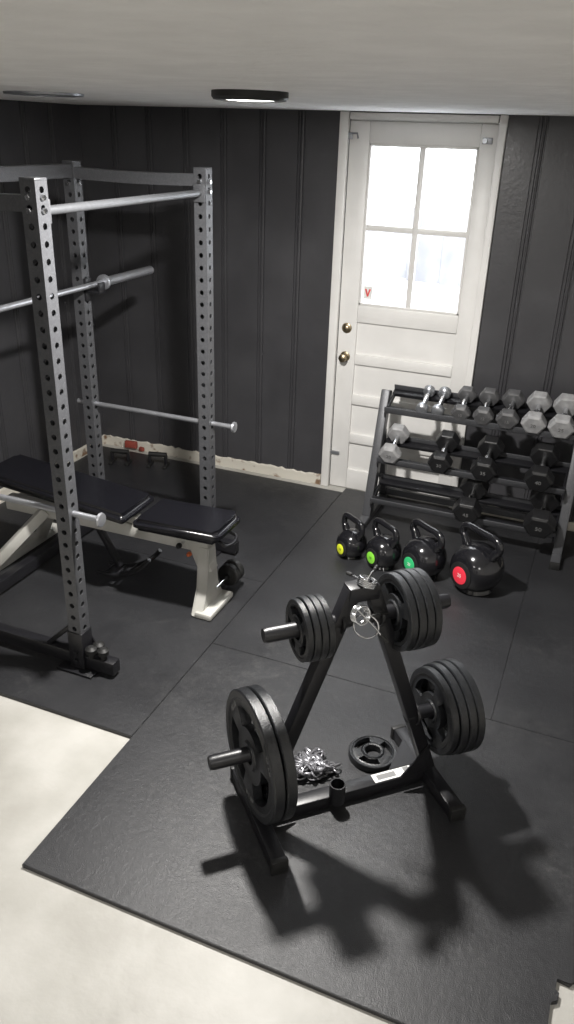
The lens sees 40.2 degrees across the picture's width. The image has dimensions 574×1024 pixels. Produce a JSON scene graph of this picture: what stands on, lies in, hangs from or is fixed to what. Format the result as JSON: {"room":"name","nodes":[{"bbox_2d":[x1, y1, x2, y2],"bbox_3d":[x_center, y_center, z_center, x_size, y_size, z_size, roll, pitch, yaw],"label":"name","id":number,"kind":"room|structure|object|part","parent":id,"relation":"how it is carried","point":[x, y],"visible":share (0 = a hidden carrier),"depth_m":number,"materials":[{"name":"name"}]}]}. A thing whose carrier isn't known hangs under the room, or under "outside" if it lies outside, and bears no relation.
{"room":"gym","nodes":[
{"label":"gym","id":0,"kind":"room"},
{"bbox_2d":[3,91,83,96],"bbox_3d":[-0.927,-1.593,2.994,0.300,0.010,0.300,12,28,19],"label":"ceiling vent","id":1,"kind":"object","parent":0,"point":[24,93],"depth_m":2.90,"materials":[{"name":"metal"}]},
{"bbox_2d":[0,99,103,488],"bbox_3d":[-2.461,-0.318,2.733,0.124,2.165,6.150,12,28,19],"label":"wall","id":2,"kind":"structure","parent":0,"point":[31,133],"depth_m":4.66,"materials":[{"name":"grey paint"}]},
{"bbox_2d":[0,435,104,501],"bbox_3d":[-2.457,0.661,3.113,0.014,0.074,6.016,12,28,19],"label":"baseboard","id":3,"kind":"structure","parent":2,"relation":"attached to","point":[82,451],"depth_m":5.35,"materials":[{"name":"paint"}]},
{"bbox_2d":[0,0,573,115],"bbox_3d":[-0.141,-0.835,1.362,5.180,0.100,6.330,12,28,19],"label":"ceiling","id":4,"kind":"structure","parent":0,"point":[500,57],"depth_m":1.13,"materials":[{"name":"paint"}]},
{"bbox_2d":[211,89,288,102],"bbox_3d":[-0.110,-1.237,2.336,0.230,0.026,0.230,12,28,19],"label":"ceiling light","id":5,"kind":"object","parent":4,"relation":"attached to","point":[236,95],"depth_m":2.25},
{"bbox_2d":[0,444,573,1023],"bbox_3d":[-0.208,1.201,2.353,5.180,0.100,6.330,12,28,19],"label":"floor","id":6,"kind":"structure","parent":0,"point":[68,955],"depth_m":2.19,"materials":[{"name":"paint"}]},
{"bbox_2d":[0,519,263,737],"bbox_3d":[-1.174,0.432,3.738,1.786,0.015,1.219,12,28,19],"label":"rubber floor mat","id":7,"kind":"object","parent":6,"relation":"on","point":[144,618],"visible":0.81,"depth_m":3.54,"materials":[{"name":"black rubber"}]},
{"bbox_2d":[0,160,238,678],"bbox_3d":[-0.899,-0.489,3.466,0.960,1.892,1.270,12,28,19],"label":"power rack","id":8,"kind":"object","parent":7,"relation":"on","point":[83,656],"visible":0.91,"depth_m":3.32,"materials":[{"name":"silver metal"}]},
{"bbox_2d":[0,266,153,311],"bbox_3d":[-1.176,-0.891,3.384,0.074,0.074,2.230,12,28,19],"label":"barbell","id":9,"kind":"object","parent":8,"relation":"on","point":[110,280],"visible":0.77,"depth_m":3.92,"materials":[{"name":"metal"}]},
{"bbox_3d":[-0.858,0.641,3.299,0.170,0.010,0.130,12,28,19],"label":"foot plate","id":10,"kind":"part","parent":8,"relation":"part of","materials":[{"name":"metal"}]},
{"bbox_3d":[-0.802,0.575,3.219,0.048,0.056,0.047,12,28,19],"label":"foot knob","id":11,"kind":"part","parent":8,"relation":"part of","materials":[{"name":"black plastic"}]},
{"bbox_2d":[84,289,104,293],"bbox_3d":[-0.954,-1.092,3.888,0.090,0.014,0.050,12,28,19],"label":"j-hook","id":12,"kind":"object","parent":8,"relation":"attached to","point":[89,291],"depth_m":3.87,"materials":[{"name":"metal"}]},
{"bbox_3d":[-0.778,0.561,3.249,0.048,0.056,0.047,12,28,19],"label":"foot knob","id":13,"kind":"part","parent":8,"relation":"part of","materials":[{"name":"black plastic"}]},
{"bbox_3d":[-0.696,0.030,2.937,0.014,0.056,0.056,12,28,19],"label":"safety pin knob","id":14,"kind":"part","parent":8,"relation":"part of","materials":[{"name":"metal"}]},
{"bbox_3d":[-0.752,0.580,3.212,0.048,0.056,0.047,12,28,19],"label":"foot knob","id":15,"kind":"part","parent":8,"relation":"part of","materials":[{"name":"black plastic"}]},
{"bbox_3d":[-0.262,-0.420,3.891,0.014,0.056,0.056,12,28,19],"label":"safety pin knob","id":16,"kind":"part","parent":8,"relation":"part of","materials":[{"name":"metal"}]},
{"bbox_2d":[0,454,243,620],"bbox_3d":[-0.845,0.110,3.796,1.293,0.529,0.690,12,28,19],"label":"weight bench","id":17,"kind":"object","parent":7,"relation":"on","point":[196,528],"visible":0.98,"depth_m":3.70,"materials":[{"name":"black leather"}]},
{"bbox_3d":[-1.339,0.138,3.902,0.331,0.331,0.050,-5,27,-14],"label":"leg","id":18,"kind":"part","parent":17,"relation":"part of","materials":[{"name":"paint"}]},
{"bbox_3d":[-1.255,0.051,4.086,0.050,0.331,0.331,-13,30,-28],"label":"leg","id":19,"kind":"part","parent":17,"relation":"part of","materials":[{"name":"paint"}]},
{"bbox_3d":[-0.491,0.154,3.559,0.028,0.028,0.022,12,28,19],"label":"adjust knob","id":20,"kind":"part","parent":17,"relation":"part of","materials":[{"name":"black plastic"}]},
{"bbox_3d":[-0.393,0.186,3.626,0.130,0.192,0.065,12,28,19],"label":"leg","id":21,"kind":"part","parent":17,"relation":"part of","materials":[{"name":"paint"}]},
{"bbox_3d":[-0.373,0.294,3.668,0.055,0.330,0.235,12,28,19],"label":"leg","id":22,"kind":"part","parent":17,"relation":"part of","materials":[{"name":"paint"}]},
{"bbox_3d":[-0.265,0.125,3.555,0.058,0.045,0.132,12,28,19],"label":"lift handle","id":23,"kind":"part","parent":17,"relation":"part of","materials":[{"name":"metal"}]},
{"bbox_2d":[125,440,144,451],"bbox_3d":[-1.068,-0.466,5.513,0.157,0.055,0.045,12,28,19],"label":"brick","id":24,"kind":"object","parent":6,"relation":"on","point":[128,443],"visible":1,"depth_m":5.51,"materials":[{"name":"brick"}]},
{"bbox_2d":[0,446,341,582],"bbox_3d":[-0.708,-0.095,4.737,1.786,0.116,1.220,12,28,19],"label":"rubber floor mat","id":25,"kind":"object","parent":6,"relation":"on","point":[275,515],"depth_m":4.79,"materials":[{"name":"black rubber"}]},
{"bbox_3d":[-1.065,-0.368,5.262,0.020,0.065,0.020,5,26,6],"label":"leg","id":26,"kind":"part","parent":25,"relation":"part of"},
{"bbox_3d":[-0.990,-0.364,5.252,0.395,0.100,0.100,5,26,7],"label":"push-up handle","id":27,"kind":"part","parent":25,"relation":"part of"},
{"bbox_3d":[-0.807,-0.345,5.233,0.020,0.065,0.020,5,26,7],"label":"leg","id":28,"kind":"part","parent":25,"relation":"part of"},
{"bbox_2d":[22,644,573,1023],"bbox_3d":[0.380,1.034,2.604,2.062,0.015,1.269,12,28,19],"label":"rubber floor mat","id":29,"kind":"object","parent":6,"relation":"on","point":[386,907],"visible":0.95,"depth_m":2.45,"materials":[{"name":"black rubber"}]},
{"bbox_2d":[294,747,340,780],"bbox_3d":[0.081,0.896,2.789,0.208,0.059,0.138,-10,28,-23],"label":"chain","id":30,"kind":"object","parent":29,"relation":"on","point":[309,763],"visible":0.94,"depth_m":2.76,"materials":[{"name":"silver metal"}]},
{"bbox_2d":[207,577,465,875],"bbox_3d":[0.210,0.595,2.505,0.952,0.857,0.436,-8,28,-19],"label":"plate rack","id":31,"kind":"object","parent":29,"relation":"on","point":[413,762],"visible":0.73,"depth_m":2.51,"materials":[{"name":"black metal"}]},
{"bbox_2d":[226,687,285,824],"bbox_3d":[-0.104,0.759,2.455,0.040,0.420,0.420,-10,28,-22],"label":"weight plate","id":32,"kind":"object","parent":31,"relation":"on","point":[265,766],"depth_m":2.40,"materials":[{"name":"black metal"}]},
{"bbox_2d":[246,684,297,821],"bbox_3d":[-0.067,0.754,2.468,0.037,0.420,0.420,-10,28,-22],"label":"weight plate","id":33,"kind":"object","parent":31,"relation":"on","point":[283,741],"depth_m":2.30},
{"bbox_2d":[286,598,313,662],"bbox_3d":[0.036,0.348,2.308,0.020,0.188,0.188,-8,28,-19],"label":"weight plate","id":34,"kind":"object","parent":31,"relation":"on","point":[306,638],"depth_m":2.27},
{"bbox_3d":[0.049,0.600,2.440,0.324,0.802,0.045,-8,28,-19],"label":"leg","id":35,"kind":"part","parent":31,"relation":"part of","materials":[{"name":"metal"}]},
{"bbox_2d":[296,596,321,662],"bbox_3d":[0.056,0.345,2.315,0.022,0.196,0.196,-8,28,-19],"label":"weight plate","id":36,"kind":"object","parent":31,"relation":"on","point":[314,619],"depth_m":2.24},
{"bbox_2d":[304,594,328,660],"bbox_3d":[0.077,0.342,2.322,0.022,0.196,0.196,-8,28,-19],"label":"weight plate","id":37,"kind":"object","parent":31,"relation":"on","point":[319,610],"depth_m":2.24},
{"bbox_2d":[313,594,335,658],"bbox_3d":[0.098,0.339,2.330,0.021,0.192,0.192,-8,28,-19],"label":"weight plate","id":38,"kind":"object","parent":31,"relation":"on","point":[330,622],"depth_m":2.25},
{"bbox_2d":[346,565,378,589],"bbox_3d":[0.238,0.195,2.350,0.101,0.062,0.144,-1,26,-5],"label":"spring collar","id":39,"kind":"object","parent":31,"relation":"attached to","point":[362,581],"visible":1,"depth_m":2.30,"materials":[{"name":"silver metal"}]},
{"bbox_2d":[350,604,388,642],"bbox_3d":[0.256,0.321,2.284,0.146,0.123,0.077,-16,31,-32],"label":"spring collar","id":40,"kind":"object","parent":31,"relation":"attached to","point":[367,614],"visible":1,"depth_m":2.27,"materials":[{"name":"silver metal"}]},
{"bbox_2d":[376,771,395,779],"bbox_3d":[0.343,0.913,2.720,0.070,0.001,0.022,-8,28,-19],"label":"print","id":41,"kind":"object","parent":31,"relation":"on","point":[384,775],"depth_m":2.72},
{"bbox_2d":[378,572,418,651],"bbox_3d":[0.334,0.306,2.413,0.026,0.244,0.244,-8,28,-19],"label":"weight plate","id":42,"kind":"object","parent":31,"relation":"on","point":[404,604],"depth_m":2.36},
{"bbox_3d":[0.371,0.556,2.553,0.324,0.802,0.045,-8,28,-19],"label":"leg","id":43,"kind":"part","parent":31,"relation":"part of","materials":[{"name":"metal"}]},
{"bbox_2d":[391,570,426,650],"bbox_3d":[0.359,0.303,2.422,0.026,0.250,0.250,-8,28,-19],"label":"weight plate","id":44,"kind":"object","parent":31,"relation":"on","point":[421,609],"depth_m":2.32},
{"bbox_2d":[400,568,434,648],"bbox_3d":[0.385,0.299,2.431,0.026,0.250,0.250,-8,28,-19],"label":"weight plate","id":45,"kind":"object","parent":31,"relation":"on","point":[425,592],"depth_m":2.33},
{"bbox_2d":[410,568,442,646],"bbox_3d":[0.410,0.296,2.439,0.026,0.246,0.246,-8,28,-19],"label":"weight plate","id":46,"kind":"object","parent":31,"relation":"on","point":[433,591],"depth_m":2.34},
{"bbox_2d":[410,666,459,754],"bbox_3d":[0.495,0.672,2.664,0.029,0.296,0.296,-8,28,-19],"label":"weight plate","id":47,"kind":"object","parent":31,"relation":"on","point":[440,744],"depth_m":2.62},
{"bbox_2d":[421,662,468,754],"bbox_3d":[0.523,0.669,2.674,0.030,0.310,0.310,-8,28,-19],"label":"weight plate","id":48,"kind":"object","parent":31,"relation":"on","point":[453,685],"depth_m":2.56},
{"bbox_2d":[426,660,477,753],"bbox_3d":[0.552,0.665,2.684,0.030,0.316,0.316,-8,28,-19],"label":"weight plate","id":49,"kind":"object","parent":31,"relation":"on","point":[471,709],"depth_m":2.56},
{"bbox_2d":[441,658,485,751],"bbox_3d":[0.580,0.661,2.694,0.030,0.316,0.316,-8,28,-19],"label":"weight plate","id":50,"kind":"object","parent":31,"relation":"on","point":[480,711],"depth_m":2.56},
{"bbox_2d":[348,734,396,772],"bbox_3d":[0.313,0.880,2.867,0.176,0.029,0.176,1,26,-1],"label":"weight plate","id":51,"kind":"object","parent":29,"relation":"on","point":[381,762],"depth_m":2.85,"materials":[{"name":"black metal"}]},
{"bbox_2d":[212,488,538,719],"bbox_3d":[0.587,0.337,4.052,1.221,0.015,1.860,12,28,19],"label":"rubber floor mat","id":52,"kind":"object","parent":6,"relation":"on","point":[477,632],"visible":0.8,"depth_m":3.81,"materials":[{"name":"black rubber"}]},
{"bbox_2d":[336,512,366,559],"bbox_3d":[0.344,0.129,4.179,0.148,0.233,0.187,-14,30,-29],"label":"kettlebell","id":53,"kind":"object","parent":52,"relation":"on","point":[351,543],"visible":1,"depth_m":4.14,"materials":[{"name":"black metal"}]},
{"bbox_3d":[0.350,0.079,4.158,0.046,0.125,0.187,-14,30,-29],"label":"handle","id":54,"kind":"part","parent":53,"relation":"part of","materials":[{"name":"black plastic"}]},
{"bbox_2d":[366,517,401,569],"bbox_3d":[0.504,0.167,4.089,0.166,0.253,0.208,-14,30,-29],"label":"kettlebell","id":55,"kind":"object","parent":52,"relation":"on","point":[384,551],"visible":0.99,"depth_m":4.04,"materials":[{"name":"black metal"}]},
{"bbox_3d":[0.510,0.110,4.064,0.046,0.129,0.208,-14,30,-29],"label":"handle","id":56,"kind":"part","parent":55,"relation":"part of","materials":[{"name":"black plastic"}]},
{"bbox_2d":[402,518,446,579],"bbox_3d":[0.703,0.193,4.011,0.199,0.287,0.250,-14,30,-29],"label":"kettlebell","id":57,"kind":"object","parent":52,"relation":"on","point":[427,553],"visible":0.94,"depth_m":3.95,"materials":[{"name":"black metal"}]},
{"bbox_3d":[0.710,0.123,3.980,0.052,0.135,0.250,-14,30,-29],"label":"handle","id":58,"kind":"part","parent":57,"relation":"part of","materials":[{"name":"black plastic"}]},
{"bbox_2d":[355,384,573,570],"bbox_3d":[1.022,-0.236,4.380,1.129,0.755,0.516,12,28,19],"label":"dumbbell rack","id":59,"kind":"object","parent":52,"relation":"on","point":[373,500],"visible":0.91,"depth_m":4.40,"materials":[{"name":"black metal"}]},
{"bbox_2d":[378,423,409,463],"bbox_3d":[0.611,-0.391,4.465,0.125,0.181,0.250,12,28,19],"label":"dumbbell","id":60,"kind":"object","parent":59,"relation":"on","point":[398,433],"visible":1,"depth_m":4.43,"materials":[{"name":"grey paint"}]},
{"bbox_3d":[0.611,-0.391,4.465,0.033,0.033,0.116,12,50,19],"label":"handle","id":61,"kind":"part","parent":60,"relation":"part of","materials":[{"name":"silver metal"}]},
{"bbox_2d":[416,385,435,412],"bbox_3d":[0.773,-0.626,4.374,0.066,0.129,0.202,12,28,19],"label":"dumbbell","id":62,"kind":"object","parent":59,"relation":"on","point":[429,391],"visible":1,"depth_m":4.36,"materials":[{"name":"metal"}]},
{"bbox_3d":[0.773,-0.626,4.374,0.033,0.033,0.116,12,50,19],"label":"handle","id":63,"kind":"part","parent":62,"relation":"part of","materials":[{"name":"silver metal"}]},
{"bbox_2d":[431,386,451,414],"bbox_3d":[0.854,-0.611,4.344,0.070,0.134,0.206,12,28,19],"label":"dumbbell","id":64,"kind":"object","parent":59,"relation":"on","point":[444,392],"visible":1,"depth_m":4.33,"materials":[{"name":"metal"}]},
{"bbox_3d":[0.854,-0.611,4.344,0.033,0.033,0.116,12,50,19],"label":"handle","id":65,"kind":"part","parent":64,"relation":"part of","materials":[{"name":"silver metal"}]},
{"bbox_2d":[427,430,459,472],"bbox_3d":[0.874,-0.338,4.369,0.132,0.191,0.264,12,28,19],"label":"dumbbell","id":66,"kind":"object","parent":59,"relation":"on","point":[447,441],"visible":1,"depth_m":4.33,"materials":[{"name":"black rubber"}]},
{"bbox_3d":[0.874,-0.338,4.369,0.033,0.033,0.116,12,50,19],"label":"handle","id":67,"kind":"part","parent":66,"relation":"part of","materials":[{"name":"silver metal"}]},
{"bbox_2d":[451,386,476,420],"bbox_3d":[0.970,-0.594,4.294,0.104,0.155,0.221,12,28,19],"label":"dumbbell","id":68,"kind":"object","parent":59,"relation":"on","point":[467,394],"visible":1,"depth_m":4.28,"materials":[{"name":"rubber"}]},
{"bbox_3d":[0.970,-0.594,4.294,0.033,0.033,0.116,12,50,19],"label":"handle","id":69,"kind":"part","parent":68,"relation":"part of","materials":[{"name":"silver metal"}]},
{"bbox_3d":[0.961,0.024,4.361,1.025,0.034,0.047,12,28,19],"label":"tier rail","id":70,"kind":"part","parent":59,"relation":"part of","materials":[{"name":"metal"}]},
{"bbox_3d":[1.018,-0.086,4.457,1.025,0.034,0.047,12,28,19],"label":"tier rail","id":71,"kind":"part","parent":59,"relation":"part of","materials":[{"name":"metal"}]},
{"bbox_2d":[452,478,489,522],"bbox_3d":[1.017,-0.078,4.338,0.155,0.220,0.297,12,28,19],"label":"dumbbell","id":72,"kind":"object","parent":59,"relation":"on","point":[467,508],"visible":0.96,"depth_m":4.28,"materials":[{"name":"black rubber"}]},
{"bbox_3d":[1.017,-0.078,4.338,0.033,0.033,0.116,12,50,19],"label":"handle","id":73,"kind":"part","parent":72,"relation":"part of","materials":[{"name":"silver metal"}]},
{"bbox_3d":[0.995,-0.206,4.321,1.025,0.034,0.047,12,28,19],"label":"tier rail","id":74,"kind":"part","parent":59,"relation":"part of","materials":[{"name":"metal"}]},
{"bbox_3d":[1.052,-0.316,4.417,1.025,0.034,0.047,12,28,19],"label":"tier rail","id":75,"kind":"part","parent":59,"relation":"part of","materials":[{"name":"metal"}]},
{"bbox_3d":[1.030,-0.483,4.259,1.025,0.034,0.047,12,28,19],"label":"tier rail","id":76,"kind":"part","parent":59,"relation":"part of","materials":[{"name":"metal"}]},
{"bbox_3d":[1.087,-0.593,4.354,1.025,0.034,0.047,12,28,19],"label":"tier rail","id":77,"kind":"part","parent":59,"relation":"part of","materials":[{"name":"metal"}]},
{"bbox_2d":[472,387,500,424],"bbox_3d":[1.081,-0.573,4.252,0.111,0.164,0.231,12,28,19],"label":"dumbbell","id":78,"kind":"object","parent":59,"relation":"on","point":[483,415],"visible":1,"depth_m":4.23,"materials":[{"name":"rubber"}]},
{"bbox_3d":[1.081,-0.573,4.252,0.033,0.033,0.116,12,50,19],"label":"handle","id":79,"kind":"part","parent":78,"relation":"part of","materials":[{"name":"silver metal"}]},
{"bbox_2d":[470,435,504,481],"bbox_3d":[1.095,-0.295,4.287,0.141,0.202,0.274,12,28,19],"label":"dumbbell","id":80,"kind":"object","parent":59,"relation":"on","point":[484,468],"visible":1,"depth_m":4.25,"materials":[{"name":"black rubber"}]},
{"bbox_3d":[1.095,-0.295,4.287,0.033,0.033,0.116,12,50,19],"label":"handle","id":81,"kind":"part","parent":80,"relation":"part of","materials":[{"name":"silver metal"}]},
{"bbox_2d":[495,389,524,429],"bbox_3d":[1.198,-0.552,4.207,0.120,0.174,0.241,12,28,19],"label":"dumbbell","id":82,"kind":"object","parent":59,"relation":"on","point":[513,399],"visible":1,"depth_m":4.17,"materials":[{"name":"paint"}]},
{"bbox_3d":[1.198,-0.552,4.207,0.033,0.033,0.116,12,50,19],"label":"handle","id":83,"kind":"part","parent":82,"relation":"part of","materials":[{"name":"silver metal"}]},
{"bbox_2d":[521,391,552,433],"bbox_3d":[1.323,-0.528,4.160,0.130,0.185,0.252,12,28,19],"label":"dumbbell","id":84,"kind":"object","parent":59,"relation":"on","point":[534,421],"visible":1,"depth_m":4.12,"materials":[{"name":"grey paint"}]},
{"bbox_3d":[1.323,-0.528,4.160,0.033,0.033,0.116,12,50,19],"label":"handle","id":85,"kind":"part","parent":84,"relation":"part of","materials":[{"name":"silver metal"}]},
{"bbox_2d":[523,485,560,538],"bbox_3d":[1.371,-0.008,4.209,0.164,0.231,0.309,12,28,19],"label":"dumbbell","id":86,"kind":"object","parent":59,"relation":"on","point":[539,522],"visible":0.98,"depth_m":4.14,"materials":[{"name":"black rubber"}]},
{"bbox_3d":[1.371,-0.008,4.209,0.033,0.033,0.116,12,50,19],"label":"handle","id":87,"kind":"part","parent":86,"relation":"part of","materials":[{"name":"silver metal"}]},
{"bbox_2d":[524,441,559,491],"bbox_3d":[1.361,-0.243,4.189,0.150,0.212,0.284,12,28,19],"label":"dumbbell","id":88,"kind":"object","parent":59,"relation":"on","point":[544,455],"visible":1,"depth_m":4.15,"materials":[{"name":"black rubber"}]},
{"bbox_3d":[1.361,-0.243,4.189,0.033,0.033,0.116,12,50,19],"label":"handle","id":89,"kind":"part","parent":88,"relation":"part of","materials":[{"name":"silver metal"}]},
{"bbox_2d":[548,393,573,438],"bbox_3d":[1.452,-0.504,4.111,0.137,0.193,0.261,12,28,19],"label":"dumbbell","id":90,"kind":"object","parent":59,"relation":"on","point":[561,425],"visible":1,"depth_m":4.06,"materials":[{"name":"grey paint"}]},
{"bbox_3d":[1.452,-0.504,4.111,0.033,0.033,0.116,12,50,19],"label":"handle","id":91,"kind":"part","parent":90,"relation":"part of","materials":[{"name":"silver metal"}]},
{"bbox_2d":[450,521,504,595],"bbox_3d":[0.946,0.233,3.895,0.230,0.331,0.286,-14,30,-29],"label":"kettlebell","id":92,"kind":"object","parent":52,"relation":"on","point":[476,567],"visible":1,"depth_m":3.83,"materials":[{"name":"black metal"}]},
{"bbox_3d":[0.953,0.151,3.858,0.052,0.152,0.286,-14,30,-29],"label":"handle","id":93,"kind":"part","parent":92,"relation":"part of","materials":[{"name":"black plastic"}]},
{"bbox_2d":[491,529,573,742],"bbox_3d":[1.716,0.570,3.649,1.220,0.015,1.860,12,28,19],"label":"rubber floor mat","id":94,"kind":"object","parent":6,"relation":"on","point":[536,693],"visible":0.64,"depth_m":3.46,"materials":[{"name":"black rubber"}]},
{"bbox_2d":[79,105,573,521],"bbox_3d":[0.995,-1.029,4.428,4.880,2.165,0.124,12,28,19],"label":"wall","id":95,"kind":"structure","parent":0,"point":[274,171],"depth_m":4.65,"materials":[{"name":"grey paint"}]},
{"bbox_2d":[104,434,320,484],"bbox_3d":[-0.549,-0.371,5.363,1.660,0.074,0.014,12,28,19],"label":"baseboard","id":96,"kind":"structure","parent":95,"relation":"attached to","point":[268,469],"depth_m":5.29,"materials":[{"name":"paint"}]},
{"bbox_2d":[321,111,349,485],"bbox_3d":[0.277,-1.146,4.620,0.050,2.161,0.030,12,28,19],"label":"trim","id":97,"kind":"structure","parent":95,"relation":"attached to","point":[344,128],"depth_m":4.54,"materials":[{"name":"white wood"}]},
{"bbox_2d":[330,119,498,506],"bbox_3d":[0.671,-1.061,4.508,0.783,2.124,0.140,12,28,19],"label":"door","id":98,"kind":"structure","parent":95,"relation":"in","point":[461,134],"depth_m":4.44,"materials":[{"name":"white wood"}]},
{"bbox_3d":[0.336,-0.921,4.681,0.050,0.050,0.063,12,28,19],"label":"knob","id":99,"kind":"part","parent":98,"relation":"part of","materials":[{"name":"gold metal"}]},
{"bbox_2d":[341,351,349,361],"bbox_3d":[0.346,-0.932,4.704,0.062,0.062,0.008,12,28,19],"label":"rosette","id":100,"kind":"object","parent":98,"relation":"attached to","point":[343,352],"visible":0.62,"depth_m":4.69,"materials":[{"name":"gold metal"}]},
{"bbox_2d":[342,323,351,332],"bbox_3d":[0.351,-1.084,4.630,0.062,0.062,0.008,12,28,19],"label":"rosette","id":101,"kind":"object","parent":98,"relation":"attached to","point":[344,324],"visible":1,"depth_m":4.62,"materials":[{"name":"gold metal"}]},
{"bbox_2d":[343,325,348,331],"bbox_3d":[0.348,-1.081,4.622,0.036,0.036,0.014,12,28,19],"label":"cylinder","id":102,"kind":"object","parent":101,"relation":"attached to","point":[345,328],"visible":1,"depth_m":4.62,"materials":[{"name":"gold metal"}]},
{"bbox_3d":[0.366,-1.128,4.632,0.111,2.117,0.040,12,28,19],"label":"stile","id":103,"kind":"part","parent":98,"relation":"part of","materials":[{"name":"wood"}]},
{"bbox_2d":[359,143,372,302],"bbox_3d":[0.439,-1.589,4.381,0.014,0.850,0.034,12,28,19],"label":"bead","id":104,"kind":"object","parent":98,"relation":"attached to","point":[370,146],"visible":1,"depth_m":4.36},
{"bbox_2d":[346,468,435,503],"bbox_3d":[0.658,-0.168,4.951,0.584,0.130,0.040,12,28,19],"label":"rail","id":105,"kind":"object","parent":98,"relation":"attached to","point":[356,479],"visible":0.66,"depth_m":5.00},
{"bbox_2d":[348,442,438,482],"bbox_3d":[0.664,-0.310,4.889,0.588,0.184,0.016,12,28,19],"label":"panel","id":106,"kind":"object","parent":105,"relation":"on","point":[359,458],"visible":0.43,"depth_m":4.90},
{"bbox_2d":[349,433,432,455],"bbox_3d":[0.666,-0.415,4.831,0.584,0.060,0.040,12,28,19],"label":"rail","id":107,"kind":"object","parent":98,"relation":"attached to","point":[353,437],"visible":0.44,"depth_m":4.87,"materials":[{"name":"wood"}]},
{"bbox_2d":[350,404,444,440],"bbox_3d":[0.672,-0.530,4.782,0.588,0.194,0.016,12,28,19],"label":"panel","id":108,"kind":"object","parent":107,"relation":"on","point":[363,418],"visible":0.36,"depth_m":4.77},
{"bbox_2d":[352,394,446,413],"bbox_3d":[0.673,-0.640,4.722,0.584,0.060,0.040,12,28,19],"label":"rail","id":109,"kind":"object","parent":98,"relation":"attached to","point":[361,400],"visible":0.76,"depth_m":4.75,"materials":[{"name":"white wood"}]},
{"bbox_2d":[353,364,450,407],"bbox_3d":[0.679,-0.755,4.672,0.588,0.194,0.016,12,28,19],"label":"panel","id":110,"kind":"object","parent":109,"relation":"on","point":[368,380],"visible":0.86,"depth_m":4.68,"materials":[{"name":"white wood"}]},
{"bbox_3d":[0.680,-0.865,4.612,0.584,0.060,0.040,12,28,19],"label":"rail","id":111,"kind":"part","parent":98,"relation":"part of","materials":[{"name":"wood"}]},
{"bbox_3d":[0.686,-0.980,4.563,0.588,0.194,0.016,12,28,19],"label":"panel","id":112,"kind":"part","parent":98,"relation":"part of","materials":[{"name":"wood"}]},
{"bbox_3d":[0.689,-1.107,4.494,0.584,0.100,0.040,12,28,19],"label":"rail","id":113,"kind":"part","parent":98,"relation":"part of","materials":[{"name":"wood"}]},
{"bbox_2d":[359,302,458,315],"bbox_3d":[0.690,-1.159,4.469,0.584,0.014,0.034,12,28,19],"label":"bead","id":114,"kind":"object","parent":98,"relation":"on","point":[361,303],"visible":1,"depth_m":4.45},
{"bbox_2d":[405,148,426,307],"bbox_3d":[0.703,-1.534,4.287,0.032,0.850,0.030,12,28,19],"label":"window muntin","id":115,"kind":"object","parent":98,"relation":"attached to","point":[423,151],"visible":1,"depth_m":4.26,"materials":[{"name":"white wood"}]},
{"bbox_3d":[0.703,-1.534,4.287,0.584,0.032,0.028,12,28,19],"label":"horizontal muntin","id":116,"kind":"part","parent":98,"relation":"part of","materials":[{"name":"wood"}]},
{"bbox_2d":[369,143,479,149],"bbox_3d":[0.715,-1.910,4.104,0.584,0.014,0.034,12,28,19],"label":"bead","id":117,"kind":"object","parent":98,"relation":"attached to","point":[371,144],"visible":1,"depth_m":4.09},
{"bbox_3d":[0.717,-1.964,4.077,0.584,0.107,0.040,12,28,19],"label":"rail","id":118,"kind":"part","parent":98,"relation":"part of","materials":[{"name":"wood"}]},
{"bbox_3d":[0.998,-0.997,4.406,0.088,2.117,0.040,12,28,19],"label":"stile","id":119,"kind":"part","parent":98,"relation":"part of","materials":[{"name":"wood"}]},
{"bbox_2d":[457,147,478,314],"bbox_3d":[0.966,-1.480,4.192,0.014,0.850,0.034,12,28,19],"label":"bead","id":120,"kind":"object","parent":98,"relation":"attached to","point":[477,150],"visible":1,"depth_m":4.16},
{"bbox_2d":[482,138,492,143],"bbox_3d":[1.011,-1.870,3.957,0.050,0.030,0.012,12,28,19],"label":"plate","id":121,"kind":"object","parent":98,"relation":"attached to","point":[490,140],"visible":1,"depth_m":3.95,"materials":[{"name":"metal"}]},
{"bbox_2d":[350,112,499,122],"bbox_3d":[0.695,-2.019,4.018,0.773,0.034,0.030,12,28,19],"label":"trim","id":122,"kind":"structure","parent":95,"relation":"attached to","point":[353,115],"depth_m":4.00,"materials":[{"name":"white wood"}]},
{"bbox_2d":[449,115,508,508],"bbox_3d":[1.044,-0.988,4.346,0.038,2.161,0.030,12,28,19],"label":"trim","id":123,"kind":"structure","parent":95,"relation":"attached to","point":[503,125],"depth_m":4.17,"materials":[{"name":"white wood"}]},
{"bbox_2d":[481,505,573,531],"bbox_3d":[2.114,0.179,4.411,2.338,0.074,0.014,12,28,19],"label":"baseboard","id":124,"kind":"structure","parent":95,"relation":"attached to","point":[570,524],"depth_m":4.68,"materials":[{"name":"paint"}]},
{"label":"outside","id":125,"kind":"structure","parent":0,"visible":0},
{"bbox_2d":[362,276,459,311],"bbox_3d":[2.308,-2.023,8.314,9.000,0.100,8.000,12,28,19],"label":"ground","id":126,"kind":"structure","parent":125,"point":[386,290],"depth_m":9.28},
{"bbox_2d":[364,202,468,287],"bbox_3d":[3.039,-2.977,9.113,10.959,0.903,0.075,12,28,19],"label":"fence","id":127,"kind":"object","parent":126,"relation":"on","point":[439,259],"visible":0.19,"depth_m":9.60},
{"bbox_3d":[0.703,-1.534,4.287,0.584,0.850,0.004,12,28,19],"label":"glass pane","id":128,"kind":"object","parent":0,"visible":0},
{"bbox_2d":[363,286,372,299],"bbox_3d":[0.465,-1.262,4.516,0.053,0.075,0.002,12,28,19],"label":"sticker","id":129,"kind":"object","parent":128,"relation":"attached to","point":[369,297],"visible":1,"depth_m":4.52,"materials":[{"name":"paper"}]}
]}

